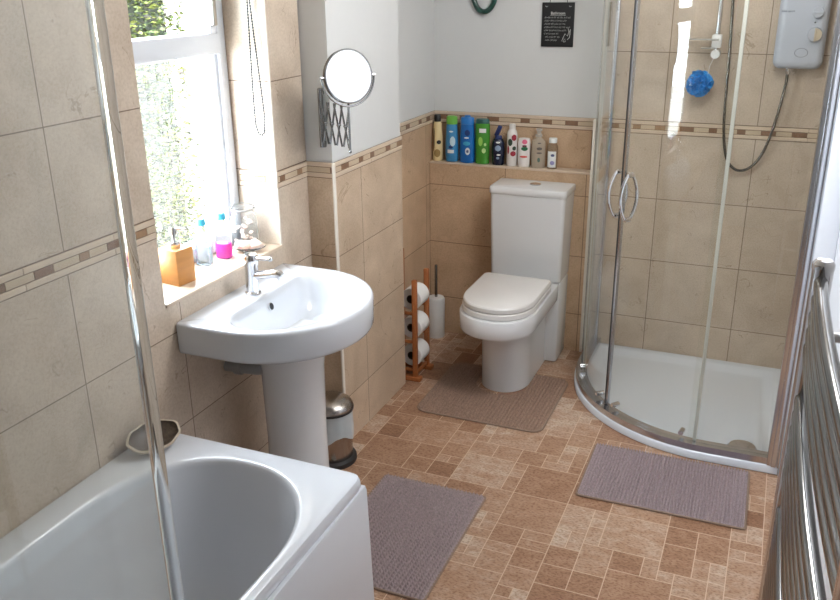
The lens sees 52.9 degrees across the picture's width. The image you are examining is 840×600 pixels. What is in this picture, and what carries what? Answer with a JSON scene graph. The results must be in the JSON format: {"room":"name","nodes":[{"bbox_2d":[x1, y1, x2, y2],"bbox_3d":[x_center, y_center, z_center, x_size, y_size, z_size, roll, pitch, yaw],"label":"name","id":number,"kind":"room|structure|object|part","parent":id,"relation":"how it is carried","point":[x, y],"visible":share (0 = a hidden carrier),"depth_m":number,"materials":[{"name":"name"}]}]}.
{"room":"bathroom","nodes":[
{"label":"bathroom","id":0,"kind":"room"},
{"bbox_2d":[0,0,434,538],"bbox_3d":[-0.875,-0.296,2.409,0.300,2.420,4.570,8,22,21],"label":"wall","id":1,"kind":"structure","parent":0,"point":[70,395],"depth_m":2.20,"materials":[{"name":"beige tile"}]},
{"bbox_2d":[0,218,156,301],"bbox_3d":[-1.178,0.174,1.389,0.006,0.057,2.268,8,22,21],"label":"trim","id":2,"kind":"structure","parent":1,"relation":"attached to","point":[24,279],"depth_m":2.07,"materials":[{"name":"beige tile"}]},
{"bbox_2d":[132,0,238,261],"bbox_3d":[-0.792,-0.664,2.582,0.088,1.175,0.640,8,22,21],"label":"window","id":3,"kind":"structure","parent":1,"relation":"in","point":[208,41],"depth_m":2.81,"materials":[{"name":"white plastic"}]},
{"bbox_3d":[-0.797,-0.981,2.463,0.064,0.418,0.540,8,22,21],"label":"sash","id":4,"kind":"part","parent":3,"relation":"part of","materials":[{"name":"white plastic"}]},
{"bbox_3d":[-0.667,-0.936,2.710,0.020,0.105,0.020,8,22,21],"label":"handle","id":5,"kind":"part","parent":3,"relation":"part of","materials":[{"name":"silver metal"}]},
{"bbox_2d":[162,243,281,307],"bbox_3d":[-0.687,-0.096,2.754,0.166,0.012,0.636,8,22,21],"label":"windowsill","id":6,"kind":"object","parent":1,"relation":"attached to","point":[206,276],"visible":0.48,"depth_m":2.71,"materials":[{"name":"beige tile"}]},
{"bbox_2d":[158,226,195,286],"bbox_3d":[-0.753,-0.140,2.605,0.087,0.177,0.072,11,24,29],"label":"soap dispenser","id":7,"kind":"object","parent":6,"relation":"on","point":[177,267],"visible":0.98,"depth_m":2.59,"materials":[{"name":"orange plastic"}]},
{"bbox_2d":[194,218,213,265],"bbox_3d":[-0.713,-0.191,2.768,0.054,0.155,0.043,8,22,21],"label":"mouthwash bottle","id":8,"kind":"object","parent":6,"relation":"on","point":[202,242],"visible":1,"depth_m":2.75,"materials":[{"name":"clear plastic"}]},
{"bbox_2d":[214,212,232,258],"bbox_3d":[-0.663,-0.217,2.836,0.054,0.155,0.043,8,22,21],"label":"mouthwash bottle","id":9,"kind":"object","parent":6,"relation":"on","point":[222,233],"visible":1,"depth_m":2.82,"materials":[{"name":"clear plastic"}]},
{"bbox_2d":[230,202,258,245],"bbox_3d":[-0.619,-0.265,2.965,0.096,0.153,0.096,8,22,21],"label":"glass jar","id":10,"kind":"object","parent":6,"relation":"on","point":[243,220],"visible":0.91,"depth_m":2.93,"materials":[{"name":"clear glass"}]},
{"bbox_3d":[-0.619,-0.327,2.941,0.082,0.021,0.082,8,22,21],"label":"lid","id":11,"kind":"part","parent":10,"relation":"part of","materials":[{"name":"white plastic"}]},
{"bbox_2d":[232,239,265,252],"bbox_3d":[-0.592,-0.187,2.917,0.119,0.040,0.074,-4,21,-8],"label":"soap dish","id":12,"kind":"object","parent":6,"relation":"on","point":[253,245],"visible":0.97,"depth_m":2.90,"materials":[{"name":"white ceramic"}]},
{"bbox_3d":[-0.592,-0.177,2.920,0.119,0.019,0.074,-1,21,-2],"label":"plate","id":13,"kind":"part","parent":12,"relation":"part of","materials":[{"name":"white ceramic"}]},
{"bbox_2d":[239,169,275,187],"bbox_3d":[-0.565,-0.423,2.943,0.150,0.057,0.006,8,22,21],"label":"trim","id":14,"kind":"structure","parent":1,"relation":"attached to","point":[256,178],"depth_m":2.94,"materials":[{"name":"beige tile"}]},
{"bbox_2d":[263,0,281,244],"bbox_3d":[-0.498,-0.746,2.789,0.003,1.175,0.009,8,22,21],"label":"trim reveal","id":15,"kind":"structure","parent":1,"relation":"attached to","point":[264,6],"depth_m":2.84,"materials":[{"name":"beige plastic"}]},
{"bbox_2d":[277,161,307,187],"bbox_3d":[-0.453,-0.448,3.006,0.006,0.057,0.207,8,22,21],"label":"trim","id":16,"kind":"structure","parent":1,"relation":"attached to","point":[286,176],"depth_m":3.00,"materials":[{"name":"beige tile"}]},
{"bbox_2d":[307,161,331,177],"bbox_3d":[-0.365,-0.474,3.074,0.110,0.057,0.006,8,22,21],"label":"trim","id":17,"kind":"structure","parent":1,"relation":"attached to","point":[314,169],"depth_m":3.07,"materials":[{"name":"beige tile"}]},
{"bbox_2d":[332,163,345,393],"bbox_3d":[-0.307,0.051,3.251,0.008,1.164,0.018,8,22,21],"label":"trim","id":18,"kind":"structure","parent":1,"relation":"attached to","point":[333,164],"depth_m":3.14,"materials":[{"name":"beige plastic"}]},
{"bbox_2d":[334,136,401,176],"bbox_3d":[-0.194,-0.569,3.319,0.006,0.057,0.603,8,22,21],"label":"trim","id":19,"kind":"structure","parent":1,"relation":"attached to","point":[345,165],"depth_m":3.29,"materials":[{"name":"beige tile"}]},
{"bbox_2d":[400,110,434,135],"bbox_3d":[-0.064,-0.807,3.942,0.006,0.057,0.727,8,22,21],"label":"trim","id":20,"kind":"structure","parent":1,"relation":"attached to","point":[407,126],"depth_m":4.05,"materials":[{"name":"beige tile"}]},
{"bbox_2d":[297,0,405,436],"bbox_3d":[-0.261,-0.647,3.316,0.138,2.420,0.608,8,22,21],"label":"wall pillar","id":21,"kind":"structure","parent":0,"point":[369,196],"depth_m":3.33,"materials":[{"name":"beige tile"}]},
{"bbox_2d":[317,48,374,152],"bbox_3d":[-0.284,-0.673,2.865,0.230,0.350,0.178,8,22,21],"label":"mirror","id":22,"kind":"object","parent":21,"relation":"attached to","point":[347,77],"visible":1,"depth_m":2.82,"materials":[{"name":"silver metal"}]},
{"bbox_3d":[-0.294,-0.610,2.931,0.014,0.147,0.162,-19,27,-39],"label":"lattice arm","id":23,"kind":"part","parent":22,"relation":"part of","materials":[{"name":"silver metal"}]},
{"bbox_3d":[-0.241,-0.585,2.880,0.012,0.170,0.011,8,22,21],"label":"swivel rod","id":24,"kind":"part","parent":22,"relation":"part of","materials":[{"name":"silver metal"}]},
{"bbox_2d":[430,163,589,350],"bbox_3d":[0.443,-0.228,4.318,0.816,0.912,0.071,8,22,21],"label":"wall","id":25,"kind":"structure","parent":0,"point":[460,196],"depth_m":4.29,"materials":[{"name":"beige tile"}]},
{"bbox_2d":[429,159,589,174],"bbox_3d":[0.438,-0.658,4.152,0.816,0.009,0.075,8,22,21],"label":"trim","id":26,"kind":"structure","parent":25,"relation":"on","point":[559,170],"depth_m":4.10,"materials":[{"name":"beige tile"}]},
{"bbox_2d":[432,114,442,160],"bbox_3d":[0.088,-0.818,4.248,0.053,0.229,0.052,8,22,21],"label":"shampoo bottle","id":27,"kind":"object","parent":26,"relation":"on","point":[437,146],"visible":1,"depth_m":4.23,"materials":[{"name":"beige plastic"}]},
{"bbox_2d":[433,130,434,150],"bbox_3d":[0.070,-0.806,4.237,0.004,0.115,0.011,-18,27,-39],"label":"print","id":28,"kind":"object","parent":27,"relation":"attached to","point":[433,130],"depth_m":4.24,"materials":[{"name":"brown"}]},
{"bbox_2d":[434,149,439,156],"bbox_3d":[0.086,-0.740,4.253,0.032,0.040,0.005,2,21,8],"label":"print","id":29,"kind":"object","parent":27,"relation":"attached to","point":[436,151],"depth_m":4.25,"materials":[{"name":"gold metal"}]},
{"bbox_2d":[445,115,457,161],"bbox_3d":[0.160,-0.807,4.221,0.067,0.227,0.053,8,22,21],"label":"shampoo bottle","id":30,"kind":"object","parent":26,"relation":"on","point":[451,151],"visible":1,"depth_m":4.20,"materials":[{"name":"blue plastic"}]},
{"bbox_2d":[450,137,454,145],"bbox_3d":[0.162,-0.789,4.200,0.027,0.048,0.003,1,21,4],"label":"print","id":31,"kind":"object","parent":30,"relation":"attached to","point":[452,139],"depth_m":4.20,"materials":[{"name":"white"}]},
{"bbox_2d":[460,115,474,162],"bbox_3d":[0.235,-0.800,4.190,0.077,0.234,0.055,8,22,21],"label":"shampoo bottle","id":32,"kind":"object","parent":26,"relation":"on","point":[467,136],"visible":1,"depth_m":4.17,"materials":[{"name":"blue plastic"}]},
{"bbox_2d":[475,118,489,163],"bbox_3d":[0.308,-0.784,4.163,0.075,0.221,0.051,8,22,21],"label":"shampoo bottle","id":33,"kind":"object","parent":26,"relation":"on","point":[482,127],"visible":1,"depth_m":4.14,"materials":[{"name":"green plastic"}]},
{"bbox_2d":[478,137,482,145],"bbox_3d":[0.297,-0.778,4.142,0.023,0.045,0.001,9,23,23],"label":"print","id":34,"kind":"object","parent":33,"relation":"attached to","point":[480,139],"depth_m":4.14,"materials":[{"name":"green"}]},
{"bbox_2d":[492,125,504,164],"bbox_3d":[0.384,-0.760,4.138,0.065,0.192,0.048,8,22,21],"label":"shampoo bottle","id":35,"kind":"object","parent":26,"relation":"on","point":[498,145],"visible":1,"depth_m":4.13,"materials":[{"name":"blue"}]},
{"bbox_2d":[506,123,517,165],"bbox_3d":[0.448,-0.756,4.111,0.051,0.204,0.052,8,22,21],"label":"aerosol can","id":36,"kind":"object","parent":26,"relation":"on","point":[512,136],"visible":1,"depth_m":4.09,"materials":[{"name":"white metal"}]},
{"bbox_2d":[518,137,530,166],"bbox_3d":[0.505,-0.719,4.100,0.062,0.140,0.046,8,22,21],"label":"shampoo bottle","id":37,"kind":"object","parent":26,"relation":"on","point":[523,143],"visible":1,"depth_m":4.08,"materials":[{"name":"white plastic"}]},
{"bbox_2d":[531,128,545,167],"bbox_3d":[0.571,-0.732,4.065,0.068,0.188,0.050,8,22,21],"label":"shampoo bottle","id":38,"kind":"object","parent":26,"relation":"on","point":[538,144],"visible":1,"depth_m":4.05,"materials":[{"name":"beige plastic"}]},
{"bbox_2d":[547,137,557,168],"bbox_3d":[0.636,-0.704,4.047,0.050,0.147,0.041,8,22,21],"label":"shampoo bottle","id":39,"kind":"object","parent":26,"relation":"on","point":[552,153],"visible":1,"depth_m":4.03,"materials":[{"name":"beige plastic"}]},
{"bbox_2d":[579,118,597,351],"bbox_3d":[0.823,-0.294,4.120,0.012,1.168,0.075,8,22,21],"label":"trim","id":40,"kind":"structure","parent":25,"relation":"attached to","point":[594,120],"depth_m":4.07,"materials":[{"name":"beige plastic"}]},
{"bbox_2d":[342,331,777,599],"bbox_3d":[0.094,1.022,2.390,1.976,0.050,4.611,8,22,21],"label":"floor","id":41,"kind":"structure","parent":0,"point":[532,537],"depth_m":2.97,"materials":[{"name":"tile"}]},
{"bbox_2d":[0,434,373,599],"bbox_3d":[-0.774,0.962,1.712,0.715,0.558,1.715,8,22,21],"label":"bathtub","id":42,"kind":"object","parent":41,"relation":"on","point":[249,524],"visible":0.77,"depth_m":2.23,"materials":[{"name":"white ceramic"}]},
{"bbox_2d":[85,0,184,599],"bbox_3d":[-0.638,0.205,0.928,0.030,1.408,1.010,8,22,21],"label":"screen","id":43,"kind":"object","parent":42,"relation":"on","point":[95,9],"visible":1,"depth_m":1.31,"materials":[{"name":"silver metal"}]},
{"bbox_2d":[126,419,180,453],"bbox_3d":[-0.742,0.384,2.355,0.106,0.056,0.161,8,22,21],"label":"bowl","id":44,"kind":"object","parent":42,"relation":"on","point":[136,441],"visible":0.68,"depth_m":2.36,"materials":[{"name":"white ceramic"}]},
{"bbox_3d":[-0.464,1.022,1.595,0.044,0.522,1.712,8,22,21],"label":"panel","id":45,"kind":"part","parent":42,"relation":"part of","materials":[{"name":"white plastic"}]},
{"bbox_2d":[176,252,373,466],"bbox_3d":[-0.387,0.323,2.804,0.470,0.967,0.617,8,22,21],"label":"washbasin","id":46,"kind":"object","parent":41,"relation":"on","point":[280,326],"visible":0.97,"depth_m":2.70,"materials":[{"name":"white ceramic"}]},
{"bbox_2d":[243,252,283,295],"bbox_3d":[-0.498,-0.079,2.696,0.144,0.136,0.052,8,22,21],"label":"tap","id":47,"kind":"object","parent":46,"relation":"on","point":[252,275],"depth_m":2.69,"materials":[{"name":"silver metal"}]},
{"bbox_3d":[-0.389,0.070,2.707,0.468,0.154,0.617,8,22,21],"label":"bowl","id":48,"kind":"part","parent":46,"relation":"part of","materials":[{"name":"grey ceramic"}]},
{"bbox_2d":[325,391,356,469],"bbox_3d":[-0.348,0.500,3.311,0.192,0.280,0.192,14,25,33],"label":"pedal bin","id":49,"kind":"object","parent":41,"relation":"on","point":[339,406],"visible":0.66,"depth_m":3.25,"materials":[{"name":"silver metal"}]},
{"bbox_3d":[-0.349,0.394,3.271,0.176,0.053,0.176,8,22,21],"label":"lid","id":50,"kind":"part","parent":49,"relation":"part of","materials":[{"name":"silver metal"}]},
{"bbox_2d":[403,248,433,381],"bbox_3d":[-0.052,0.069,3.987,0.181,0.599,0.180,8,22,21],"label":"stand","id":51,"kind":"object","parent":41,"relation":"on","point":[426,364],"visible":0.48,"depth_m":3.97,"materials":[{"name":"orange wood"}]},
{"bbox_3d":[-0.085,0.027,4.069,0.022,0.578,0.022,8,22,21],"label":"post","id":52,"kind":"part","parent":51,"relation":"part of","materials":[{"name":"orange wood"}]},
{"bbox_3d":[-0.024,0.136,3.916,0.022,0.483,0.022,8,22,21],"label":"post","id":53,"kind":"part","parent":51,"relation":"part of","materials":[{"name":"orange wood"}]},
{"bbox_2d":[404,282,428,309],"bbox_3d":[-0.023,-0.019,3.940,0.103,0.103,0.102,8,22,21],"label":"toilet roll","id":54,"kind":"object","parent":51,"relation":"on","point":[422,290],"visible":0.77,"depth_m":3.91,"materials":[{"name":"white paper"}]},
{"bbox_2d":[404,310,428,337],"bbox_3d":[-0.022,0.113,3.990,0.103,0.103,0.102,8,22,21],"label":"toilet roll","id":55,"kind":"object","parent":51,"relation":"on","point":[423,320],"visible":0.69,"depth_m":3.96,"materials":[{"name":"white paper"}]},
{"bbox_2d":[405,338,429,364],"bbox_3d":[-0.020,0.247,4.041,0.103,0.103,0.102,8,22,21],"label":"toilet roll","id":56,"kind":"object","parent":51,"relation":"on","point":[423,347],"visible":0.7,"depth_m":4.01,"materials":[{"name":"paper"}]},
{"bbox_3d":[0.006,0.323,4.058,0.012,0.015,0.122,8,22,21],"label":"rail","id":57,"kind":"part","parent":51,"relation":"part of","materials":[{"name":"orange wood"}]},
{"bbox_3d":[0.032,0.083,4.038,0.022,0.493,0.022,8,22,21],"label":"post","id":58,"kind":"part","parent":51,"relation":"part of","materials":[{"name":"orange wood"}]},
{"bbox_2d":[367,473,485,599],"bbox_3d":[-0.060,0.786,2.904,0.413,0.028,0.608,8,22,21],"label":"bath rug","id":59,"kind":"object","parent":41,"relation":"on","point":[416,527],"visible":0.83,"depth_m":2.90,"materials":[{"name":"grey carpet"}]},
{"bbox_2d":[429,264,444,338],"bbox_3d":[0.085,0.003,4.441,0.091,0.398,0.091,8,22,21],"label":"toilet brush","id":60,"kind":"object","parent":41,"relation":"on","point":[436,301],"visible":0.91,"depth_m":4.43,"materials":[{"name":"white plastic"}]},
{"bbox_3d":[0.085,-0.015,4.434,0.084,0.007,0.084,8,22,21],"label":"holder lid","id":61,"kind":"part","parent":60,"relation":"part of","materials":[{"name":"white plastic"}]},
{"bbox_3d":[0.084,-0.100,4.402,0.015,0.177,0.015,8,22,21],"label":"handle","id":62,"kind":"part","parent":60,"relation":"part of","materials":[{"name":"silver metal"}]},
{"bbox_2d":[417,361,567,432],"bbox_3d":[0.340,0.425,3.851,0.578,0.023,0.538,8,22,21],"label":"rug","id":63,"kind":"object","parent":41,"relation":"on","point":[456,394],"visible":0.98,"depth_m":3.78,"materials":[{"name":"beige fabric"}]},
{"bbox_2d":[460,178,575,391],"bbox_3d":[0.426,-0.049,3.900,0.372,0.870,0.774,8,22,21],"label":"toilet","id":64,"kind":"object","parent":41,"relation":"on","point":[517,309],"visible":1,"depth_m":3.93,"materials":[{"name":"white ceramic"}]},
{"bbox_3d":[0.373,0.000,3.781,0.329,0.026,0.455,8,22,21],"label":"seat","id":65,"kind":"part","parent":64,"relation":"part of","materials":[{"name":"white plastic"}]},
{"bbox_3d":[0.375,-0.029,3.774,0.325,0.028,0.452,8,22,21],"label":"lid","id":66,"kind":"part","parent":64,"relation":"part of","materials":[{"name":"white plastic"}]},
{"bbox_3d":[0.533,-0.531,4.001,0.372,0.034,0.199,8,22,21],"label":"cistern lid","id":67,"kind":"part","parent":64,"relation":"part of","materials":[{"name":"white ceramic"}]},
{"bbox_2d":[575,443,749,529],"bbox_3d":[0.917,0.677,3.163,0.593,0.028,0.393,8,22,21],"label":"rug","id":68,"kind":"object","parent":41,"relation":"on","point":[698,491],"visible":1,"depth_m":3.14,"materials":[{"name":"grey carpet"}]},
{"bbox_2d":[574,343,780,474],"bbox_3d":[1.115,0.440,3.773,0.914,0.035,0.927,8,22,21],"label":"shower tray","id":69,"kind":"object","parent":41,"relation":"on","point":[658,389],"visible":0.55,"depth_m":3.79,"materials":[{"name":"white ceramic"}]},
{"bbox_2d":[576,0,839,467],"bbox_3d":[0.949,-0.436,3.365,0.423,1.894,1.305,-9,22,-20],"label":"shower enclosure","id":70,"kind":"object","parent":69,"relation":"on","point":[771,458],"visible":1,"depth_m":3.23,"materials":[{"name":"silver metal"}]},
{"bbox_3d":[0.814,-0.592,3.813,0.015,1.816,0.406,7,22,20],"label":"fixed panel","id":71,"kind":"part","parent":70,"relation":"part of","materials":[{"name":"clear glass"}]},
{"bbox_3d":[0.767,-0.472,3.494,0.037,1.806,0.388,-2,21,-3],"label":"sliding door","id":72,"kind":"part","parent":70,"relation":"part of","materials":[{"name":"clear glass"}]},
{"bbox_3d":[0.782,-0.421,3.340,0.094,0.198,0.020,-7,22,-17],"label":"handle","id":73,"kind":"part","parent":70,"relation":"part of","materials":[{"name":"silver metal"}]},
{"bbox_3d":[0.811,-0.397,3.276,0.094,0.198,0.020,-10,23,-24],"label":"handle","id":74,"kind":"part","parent":70,"relation":"part of","materials":[{"name":"silver metal"}]},
{"bbox_3d":[0.960,0.434,3.703,0.415,0.028,1.293,-9,22,-20],"label":"rail","id":75,"kind":"part","parent":70,"relation":"part of","materials":[{"name":"silver metal"}]},
{"bbox_2d":[434,0,837,368],"bbox_3d":[0.959,-0.897,3.940,1.874,2.420,0.120,8,22,21],"label":"wall","id":76,"kind":"structure","parent":0,"point":[496,61],"depth_m":3.92,"materials":[{"name":"beige stone"}]},
{"bbox_2d":[471,0,496,14],"bbox_3d":[0.300,-1.442,3.940,0.136,0.208,0.025,8,22,21],"label":"ring","id":77,"kind":"object","parent":76,"relation":"attached to","point":[491,6],"visible":1,"depth_m":3.96,"materials":[{"name":"green ceramic"}]},
{"bbox_2d":[435,110,595,129],"bbox_3d":[0.449,-0.875,4.105,0.816,0.057,0.006,8,22,21],"label":"trim","id":78,"kind":"structure","parent":76,"relation":"attached to","point":[577,123],"depth_m":4.07,"materials":[{"name":"beige tile"}]},
{"bbox_2d":[541,0,574,46],"bbox_3d":[0.631,-1.311,3.852,0.150,0.298,0.008,8,22,21],"label":"chalkboard sign","id":79,"kind":"object","parent":76,"relation":"attached to","point":[557,30],"visible":1,"depth_m":3.87,"materials":[{"name":"black"}]},
{"bbox_2d":[688,0,723,58],"bbox_3d":[1.206,-1.296,3.476,0.157,0.588,0.222,8,22,21],"label":"riser rail","id":80,"kind":"object","parent":76,"relation":"attached to","point":[716,39],"visible":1,"depth_m":3.57,"materials":[{"name":"silver metal"}]},
{"bbox_2d":[686,56,714,96],"bbox_3d":[1.209,-0.961,3.635,0.118,0.176,0.117,8,22,21],"label":"sponge","id":81,"kind":"object","parent":80,"relation":"hanging from","point":[699,83],"visible":1,"depth_m":3.62,"materials":[{"name":"blue fabric"}]},
{"bbox_2d":[688,37,719,48],"bbox_3d":[1.211,-1.095,3.603,0.127,0.042,0.085,8,22,21],"label":"soap tray","id":82,"kind":"object","parent":80,"relation":"on","point":[715,44],"depth_m":3.58,"materials":[{"name":"white"}]},
{"bbox_3d":[1.262,-1.266,3.529,0.019,0.445,0.019,8,22,21],"label":"rail","id":83,"kind":"part","parent":80,"relation":"part of","materials":[{"name":"silver metal"}]},
{"bbox_2d":[602,119,817,142],"bbox_3d":[1.272,-0.760,3.780,0.944,0.057,0.006,8,22,21],"label":"trim","id":84,"kind":"structure","parent":76,"relation":"attached to","point":[637,126],"depth_m":3.77,"materials":[{"name":"beige tile"}]},
{"bbox_2d":[773,0,831,73],"bbox_3d":[1.563,-1.129,3.444,0.190,0.406,0.112,8,22,21],"label":"shower","id":85,"kind":"object","parent":76,"relation":"attached to","point":[802,27],"visible":1,"depth_m":3.43,"materials":[{"name":"grey plastic"}]},
{"bbox_2d":[722,0,788,171],"bbox_3d":[1.412,-0.997,3.574,0.282,0.926,0.074,3,21,9],"label":"shower hose","id":86,"kind":"object","parent":85,"relation":"hanging from","point":[732,1],"visible":0.95,"depth_m":3.63,"materials":[{"name":"silver metal"}]},
{"bbox_2d":[785,68,790,73],"bbox_3d":[1.541,-0.959,3.534,0.022,0.026,0.022,8,22,21],"label":"outlet","id":87,"kind":"object","parent":85,"relation":"attached to","point":[787,70],"depth_m":3.53,"materials":[{"name":"silver metal"}]},
{"bbox_2d":[810,231,839,599],"bbox_3d":[0.905,-0.025,1.646,0.120,2.420,4.450,8,22,21],"label":"wall","id":88,"kind":"structure","parent":0,"point":[834,300],"depth_m":2.54,"materials":[{"name":"white"}]},
{"bbox_2d":[758,258,839,599],"bbox_3d":[0.570,0.685,1.288,0.184,1.352,0.720,8,22,21],"label":"towel radiator","id":89,"kind":"object","parent":88,"relation":"attached to","point":[792,568],"visible":1,"depth_m":1.14,"materials":[{"name":"silver metal"}]},
{"bbox_2d":[778,94,839,472],"bbox_3d":[1.386,-0.463,2.787,0.066,2.419,0.064,8,22,21],"label":"trim","id":90,"kind":"structure","parent":88,"relation":"attached to","point":[828,229],"depth_m":2.82,"materials":[{"name":"white"}]},
{"label":"outside","id":91,"kind":"structure","parent":0,"visible":0},
{"bbox_2d":[186,194,210,240],"bbox_3d":[-6.154,0.072,6.269,12.100,0.100,18.000,8,22,21],"label":"ground","id":92,"kind":"structure","parent":91,"point":[203,200],"depth_m":8.57,"materials":[{"name":"beige"}]},
{"bbox_2d":[127,0,208,247],"bbox_3d":[-2.465,-1.525,5.017,0.969,3.700,2.763,8,22,21],"label":"hedge","id":93,"kind":"object","parent":92,"relation":"on","point":[158,107],"visible":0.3,"depth_m":6.01,"materials":[{"name":"green plant"}]},
{"bbox_2d":[163,0,206,195],"bbox_3d":[-2.624,-3.475,8.607,8.000,6.000,0.300,8,22,21],"label":"wall","id":94,"kind":"structure","parent":92,"relation":"on","point":[194,118],"depth_m":8.90,"materials":[{"name":"white"}]},
{"bbox_3d":[-0.051,-1.334,1.571,2.164,0.100,4.690,8,22,21],"label":"ceiling","id":95,"kind":"structure","parent":0,"visible":0},
{"bbox_2d":[246,0,265,135],"bbox_3d":[-0.544,-1.084,2.660,0.046,1.131,0.006,8,22,21],"label":"blind cord","id":96,"kind":"object","parent":95,"relation":"hanging from","point":[246,0],"visible":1,"depth_m":2.78,"materials":[{"name":"grey metal"}]}
]}

